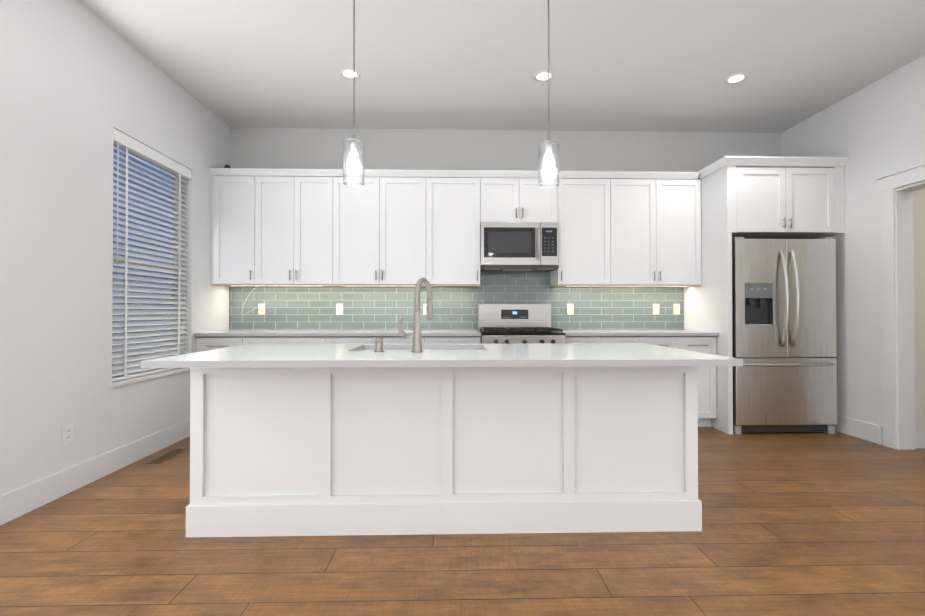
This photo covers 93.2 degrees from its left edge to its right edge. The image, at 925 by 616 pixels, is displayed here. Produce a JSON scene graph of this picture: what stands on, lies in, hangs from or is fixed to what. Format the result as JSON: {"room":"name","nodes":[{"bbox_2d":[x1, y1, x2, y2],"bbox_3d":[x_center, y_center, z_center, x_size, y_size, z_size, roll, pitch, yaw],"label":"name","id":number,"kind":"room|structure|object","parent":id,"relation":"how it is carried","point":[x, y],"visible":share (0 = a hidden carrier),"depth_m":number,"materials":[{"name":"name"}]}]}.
{"room":"kitchen","nodes":[
{"label":"kitchen","id":0,"kind":"room"},
{"bbox_2d":[0,0,231,494],"bbox_3d":[-2.468,-0.415,1.086,0.150,3.070,7.390,0,-1,-1],"label":"wall","id":1,"kind":"structure","parent":0,"point":[78,82],"depth_m":2.73,"materials":[{"name":"paint"}]},
{"bbox_2d":[62,423,72,444],"bbox_3d":[-2.427,0.774,2.682,0.008,0.116,0.072,0,-1,-1],"label":"outlet","id":2,"kind":"object","parent":1,"relation":"attached to","point":[67,434],"visible":1,"depth_m":2.68,"materials":[{"name":"white plastic"}]},
{"bbox_2d":[0,419,189,524],"bbox_3d":[-2.378,1.042,0.773,0.016,0.150,6.485,0,-1,-1],"label":"baseboard","id":3,"kind":"structure","parent":1,"relation":"attached to","point":[20,501],"depth_m":2.78,"materials":[{"name":"white wood"}]},
{"bbox_2d":[111,145,189,386],"bbox_3d":[-2.513,-0.352,3.501,0.156,1.810,0.944,0,-1,-1],"label":"window","id":4,"kind":"structure","parent":1,"relation":"in","point":[142,378],"depth_m":3.53,"materials":[{"name":"white plastic"}]},
{"bbox_2d":[112,128,190,381],"bbox_3d":[-2.491,-0.368,3.501,0.069,1.774,0.912,0,-1,-1],"label":"window blind","id":5,"kind":"object","parent":4,"relation":"attached to","point":[136,148],"visible":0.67,"depth_m":3.42,"materials":[{"name":"white plastic"}]},
{"bbox_2d":[0,427,924,615],"bbox_3d":[1.560,1.170,1.168,8.210,0.100,7.390,0,-1,-1],"label":"floor","id":6,"kind":"structure","parent":0,"point":[809,524],"depth_m":1.98,"materials":[{"name":"brown wood"}]},
{"bbox_2d":[145,449,187,463],"bbox_3d":[-2.273,1.137,3.363,0.110,0.004,0.340,0,-1,-1],"label":"floor vent","id":7,"kind":"object","parent":6,"relation":"in","point":[166,456],"visible":1,"depth_m":3.34,"materials":[{"name":"brown metal"}]},
{"bbox_2d":[196,338,249,351],"bbox_3d":[-2.227,0.706,4.328,0.482,0.886,0.598,0,-1,-1],"label":"base cabinet","id":8,"kind":"object","parent":6,"relation":"on","point":[202,344],"depth_m":4.04,"materials":[{"name":"white wood"}]},
{"bbox_2d":[194,330,480,337],"bbox_3d":[-1.156,0.248,4.338,2.625,0.030,0.639,0,-1,-1],"label":"countertop","id":9,"kind":"structure","parent":8,"relation":"on","point":[230,333],"depth_m":4.06,"materials":[{"name":"white stone"}]},
{"bbox_2d":[250,338,333,343],"bbox_3d":[-1.666,0.706,4.341,0.880,0.886,0.598,0,-1,-1],"label":"base cabinet","id":10,"kind":"object","parent":6,"relation":"on","point":[252,340],"depth_m":4.05,"materials":[{"name":"white wood"}]},
{"bbox_2d":[334,338,433,343],"bbox_3d":[-0.829,0.707,4.361,1.035,0.886,0.598,0,-1,-1],"label":"base cabinet","id":11,"kind":"object","parent":6,"relation":"on","point":[336,340],"depth_m":4.07,"materials":[{"name":"white wood"}]},
{"bbox_2d":[181,367,701,536],"bbox_3d":[-0.088,0.698,2.518,2.576,0.870,0.662,0,-1,-1],"label":"kitchen island","id":12,"kind":"object","parent":6,"relation":"on","point":[327,439],"depth_m":2.21,"materials":[{"name":"white wood"}]},
{"bbox_2d":[141,343,742,366],"bbox_3d":[-0.084,0.246,2.398,2.620,0.030,0.990,0,-1,-1],"label":"island countertop","id":13,"kind":"structure","parent":12,"relation":"on","point":[535,354],"depth_m":2.06,"materials":[{"name":"white stone"}]},
{"bbox_2d":[374,338,383,351],"bbox_3d":[-0.446,0.194,2.316,0.054,0.072,0.077,0,-1,-1],"label":"soap dispenser","id":14,"kind":"object","parent":13,"relation":"on","point":[378,344],"visible":1,"depth_m":2.29,"materials":[{"name":"silver metal"}]},
{"bbox_2d":[397,278,432,351],"bbox_3d":[-0.260,0.032,2.374,0.180,0.396,0.216,0,-1,-1],"label":"faucet","id":15,"kind":"object","parent":13,"relation":"on","point":[415,335],"visible":1,"depth_m":2.29,"materials":[{"name":"silver metal"}]},
{"bbox_2d":[361,347,480,350],"bbox_3d":[-0.251,0.367,2.578,0.786,0.232,0.444,0,-1,-1],"label":"sink","id":16,"kind":"object","parent":13,"relation":"in","point":[362,348],"depth_m":2.79,"materials":[{"name":"silver metal"}]},
{"bbox_2d":[434,338,480,343],"bbox_3d":[-0.138,0.707,4.377,0.587,0.886,0.598,0,-1,-1],"label":"base cabinet","id":17,"kind":"object","parent":6,"relation":"on","point":[436,340],"depth_m":4.09,"materials":[{"name":"white wood"}]},
{"bbox_2d":[478,304,565,343],"bbox_3d":[0.548,0.551,4.313,0.771,1.195,0.741,0,-1,-1],"label":"stove","id":18,"kind":"object","parent":6,"relation":"on","point":[514,323],"visible":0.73,"depth_m":4.60,"materials":[{"name":"silver metal"}]},
{"bbox_2d":[566,338,609,342],"bbox_3d":[1.143,0.707,4.408,0.412,0.886,0.598,0,-1,-1],"label":"base cabinet","id":19,"kind":"object","parent":6,"relation":"on","point":[568,340],"depth_m":4.12,"materials":[{"name":"white wood"}]},
{"bbox_2d":[610,338,645,342],"bbox_3d":[1.469,0.707,4.416,0.480,0.886,0.598,0,-1,-1],"label":"base cabinet","id":20,"kind":"object","parent":6,"relation":"on","point":[612,340],"depth_m":4.12,"materials":[{"name":"white wood"}]},
{"bbox_2d":[646,338,685,349],"bbox_3d":[1.826,0.707,4.424,0.474,0.886,0.598,0,-1,-1],"label":"base cabinet","id":21,"kind":"object","parent":6,"relation":"on","point":[679,343],"depth_m":4.13,"materials":[{"name":"white wood"}]},
{"bbox_2d":[686,338,716,426],"bbox_3d":[2.167,0.707,4.432,0.447,0.886,0.598,0,-1,-1],"label":"base cabinet","id":22,"kind":"object","parent":6,"relation":"on","point":[699,341],"depth_m":4.14,"materials":[{"name":"white wood"}]},
{"bbox_2d":[558,330,717,337],"bbox_3d":[1.665,0.249,4.405,1.455,0.030,0.639,0,-1,-1],"label":"countertop","id":23,"kind":"structure","parent":22,"relation":"on","point":[569,333],"depth_m":4.13,"materials":[{"name":"white stone"}]},
{"bbox_2d":[684,156,848,433],"bbox_3d":[2.919,-0.109,4.349,1.138,2.515,0.814,0,-1,-1],"label":"cabinet","id":24,"kind":"object","parent":6,"relation":"on","point":[765,197],"visible":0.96,"depth_m":4.01,"materials":[{"name":"white wood"}]},
{"bbox_2d":[732,237,836,433],"bbox_3d":[2.919,0.253,4.298,0.930,1.791,0.854,0,-1,-1],"label":"fridge","id":25,"kind":"object","parent":6,"relation":"on","point":[784,341],"visible":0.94,"depth_m":3.96,"materials":[{"name":"grey metal"}]},
{"bbox_2d":[77,0,924,132],"bbox_3d":[1.560,-2.010,1.196,8.210,0.120,7.390,0,-1,-1],"label":"ceiling","id":26,"kind":"structure","parent":0,"point":[648,65],"depth_m":3.38,"materials":[{"name":"paint"}]},
{"bbox_2d":[339,68,360,78],"bbox_3d":[-0.932,-1.924,3.592,0.172,0.007,0.172,0,-1,-1],"label":"recessed light","id":27,"kind":"object","parent":26,"relation":"in","point":[346,73],"visible":0.96,"depth_m":3.59,"materials":[{"name":"white plastic"}]},
{"bbox_2d":[343,0,364,186],"bbox_3d":[-0.604,-1.310,2.414,0.132,1.255,0.132,0,-1,-1],"label":"pendant light","id":28,"kind":"object","parent":26,"relation":"hanging from","point":[353,142],"visible":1,"depth_m":2.41,"materials":[{"name":"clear glass"}]},
{"bbox_2d":[533,70,553,81],"bbox_3d":[0.667,-1.923,3.630,0.172,0.007,0.172,0,-1,-1],"label":"recessed light","id":29,"kind":"object","parent":26,"relation":"in","point":[540,76],"visible":0.83,"depth_m":3.63,"materials":[{"name":"white plastic"}]},
{"bbox_2d":[538,0,559,187],"bbox_3d":[0.475,-1.310,2.440,0.132,1.255,0.132,0,-1,-1],"label":"pendant light","id":30,"kind":"object","parent":26,"relation":"hanging from","point":[548,143],"visible":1,"depth_m":2.44,"materials":[{"name":"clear glass"}]},
{"bbox_2d":[724,73,747,83],"bbox_3d":[2.287,-1.923,3.669,0.172,0.007,0.172,0,-1,-1],"label":"recessed light","id":31,"kind":"object","parent":26,"relation":"in","point":[736,78],"visible":1,"depth_m":3.67,"materials":[{"name":"white plastic"}]},
{"bbox_2d":[232,127,779,171],"bbox_3d":[0.490,-0.382,4.778,5.940,3.070,0.150,0,-1,-1],"label":"wall","id":32,"kind":"structure","parent":0,"point":[273,148],"depth_m":4.71,"materials":[{"name":"paint"}]},
{"bbox_2d":[209,168,260,286],"bbox_3d":[-2.230,-0.792,4.456,0.482,1.125,0.348,0,-1,-1],"label":"upper cabinet","id":33,"kind":"object","parent":32,"relation":"attached to","point":[235,192],"depth_m":4.29,"materials":[{"name":"white wood"}]},
{"bbox_2d":[261,168,340,286],"bbox_3d":[-1.669,-0.792,4.469,0.880,1.125,0.348,0,-1,-1],"label":"upper cabinet","id":34,"kind":"object","parent":32,"relation":"attached to","point":[270,227],"depth_m":4.30,"materials":[{"name":"white wood"}]},
{"bbox_2d":[341,169,432,286],"bbox_3d":[-0.832,-0.792,4.489,1.035,1.125,0.348,0,-1,-1],"label":"upper cabinet","id":35,"kind":"object","parent":32,"relation":"attached to","point":[387,221],"depth_m":4.32,"materials":[{"name":"white wood"}]},
{"bbox_2d":[229,272,683,329],"bbox_3d":[-0.046,-0.106,4.683,4.863,0.684,0.008,0,-1,-1],"label":"tile backsplash","id":36,"kind":"structure","parent":32,"relation":"attached to","point":[454,308],"depth_m":4.68,"materials":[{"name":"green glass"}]},
{"bbox_2d":[242,287,262,314],"bbox_3d":[-2.228,-0.073,4.608,0.222,0.294,0.022,0,-1,-1],"label":"cable","id":37,"kind":"object","parent":36,"relation":"attached to","point":[260,305],"visible":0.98,"depth_m":4.61,"materials":[{"name":"white plastic"}]},
{"bbox_2d":[258,304,264,314],"bbox_3d":[-2.133,0.011,4.624,0.072,0.116,0.008,0,-1,-1],"label":"electrical outlet","id":38,"kind":"object","parent":36,"relation":"attached to","point":[261,311],"visible":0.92,"depth_m":4.62,"materials":[{"name":"plastic"}]},
{"bbox_2d":[336,304,342,314],"bbox_3d":[-1.316,0.011,4.643,0.072,0.116,0.008,0,-1,-1],"label":"electrical outlet","id":39,"kind":"object","parent":36,"relation":"attached to","point":[339,309],"visible":1,"depth_m":4.64,"materials":[{"name":"plastic"}]},
{"bbox_2d":[423,304,426,314],"bbox_3d":[-0.392,0.012,4.665,0.072,0.116,0.008,0,-1,-1],"label":"electrical outlet","id":40,"kind":"object","parent":36,"relation":"attached to","point":[424,309],"visible":0.46,"depth_m":4.66,"materials":[{"name":"plastic"}]},
{"bbox_2d":[567,304,573,314],"bbox_3d":[1.149,0.012,4.702,0.072,0.116,0.008,0,-1,-1],"label":"electrical outlet","id":41,"kind":"object","parent":36,"relation":"attached to","point":[570,309],"visible":1,"depth_m":4.70,"materials":[{"name":"plastic"}]},
{"bbox_2d":[653,304,658,314],"bbox_3d":[2.081,0.012,4.724,0.072,0.116,0.008,0,-1,-1],"label":"electrical outlet","id":42,"kind":"object","parent":36,"relation":"attached to","point":[655,309],"visible":1,"depth_m":4.72,"materials":[{"name":"plastic"}]},
{"bbox_2d":[673,304,679,313],"bbox_3d":[2.306,0.012,4.729,0.072,0.116,0.008,0,-1,-1],"label":"electrical outlet","id":43,"kind":"object","parent":36,"relation":"attached to","point":[676,308],"visible":1,"depth_m":4.73,"materials":[{"name":"white plastic"}]},
{"bbox_2d":[433,170,480,286],"bbox_3d":[-0.135,-0.792,4.505,0.599,1.125,0.348,0,-1,-1],"label":"upper cabinet","id":44,"kind":"object","parent":32,"relation":"attached to","point":[456,193],"depth_m":4.34,"materials":[{"name":"white wood"}]},
{"bbox_2d":[481,170,560,223],"bbox_3d":[0.551,-1.102,4.524,0.774,0.505,0.348,0,-1,-1],"label":"upper cabinet","id":45,"kind":"object","parent":32,"relation":"attached to","point":[506,195],"depth_m":4.35,"materials":[{"name":"white wood"}]},
{"bbox_2d":[480,222,558,271],"bbox_3d":[0.552,-0.618,4.476,0.771,0.459,0.437,0,-1,-1],"label":"microwave","id":46,"kind":"object","parent":45,"relation":"attached to","point":[519,246],"visible":1,"depth_m":4.30,"materials":[{"name":"metal"}]},
{"bbox_2d":[550,172,616,286],"bbox_3d":[1.233,-0.791,4.538,0.590,1.125,0.348,0,-1,-1],"label":"upper cabinet","id":47,"kind":"object","parent":32,"relation":"attached to","point":[588,226],"depth_m":4.37,"materials":[{"name":"white wood"}]},
{"bbox_2d":[617,172,701,286],"bbox_3d":[1.898,-0.791,4.554,0.980,1.125,0.348,0,-1,-1],"label":"upper cabinet","id":48,"kind":"object","parent":32,"relation":"attached to","point":[659,213],"depth_m":4.39,"materials":[{"name":"white wood"}]},
{"bbox_2d":[780,55,924,428],"bbox_3d":[3.635,-0.414,1.232,0.140,3.070,7.390,0,-1,-1],"label":"wall","id":49,"kind":"structure","parent":0,"point":[880,127],"depth_m":3.79,"materials":[{"name":"paint"}]},
{"bbox_2d":[835,415,882,444],"bbox_3d":[3.486,1.073,4.208,0.016,0.150,1.103,0,-1,-1],"label":"baseboard","id":50,"kind":"structure","parent":49,"relation":"attached to","point":[853,427],"depth_m":3.84,"materials":[{"name":"white wood"}]},
{"bbox_2d":[876,162,924,449],"bbox_3d":[3.575,0.015,2.992,0.176,2.243,1.360,0,-1,-1],"label":"door frame","id":51,"kind":"structure","parent":49,"relation":"attached to","point":[898,329],"depth_m":3.54,"materials":[{"name":"white wood"}]},
{"bbox_2d":[916,429,924,447],"bbox_3d":[4.555,1.067,3.588,1.808,0.150,0.016,0,-1,-1],"label":"baseboard","id":52,"kind":"structure","parent":49,"relation":"attached to","point":[920,433],"depth_m":3.56,"materials":[{"name":"white wood"}]}
]}

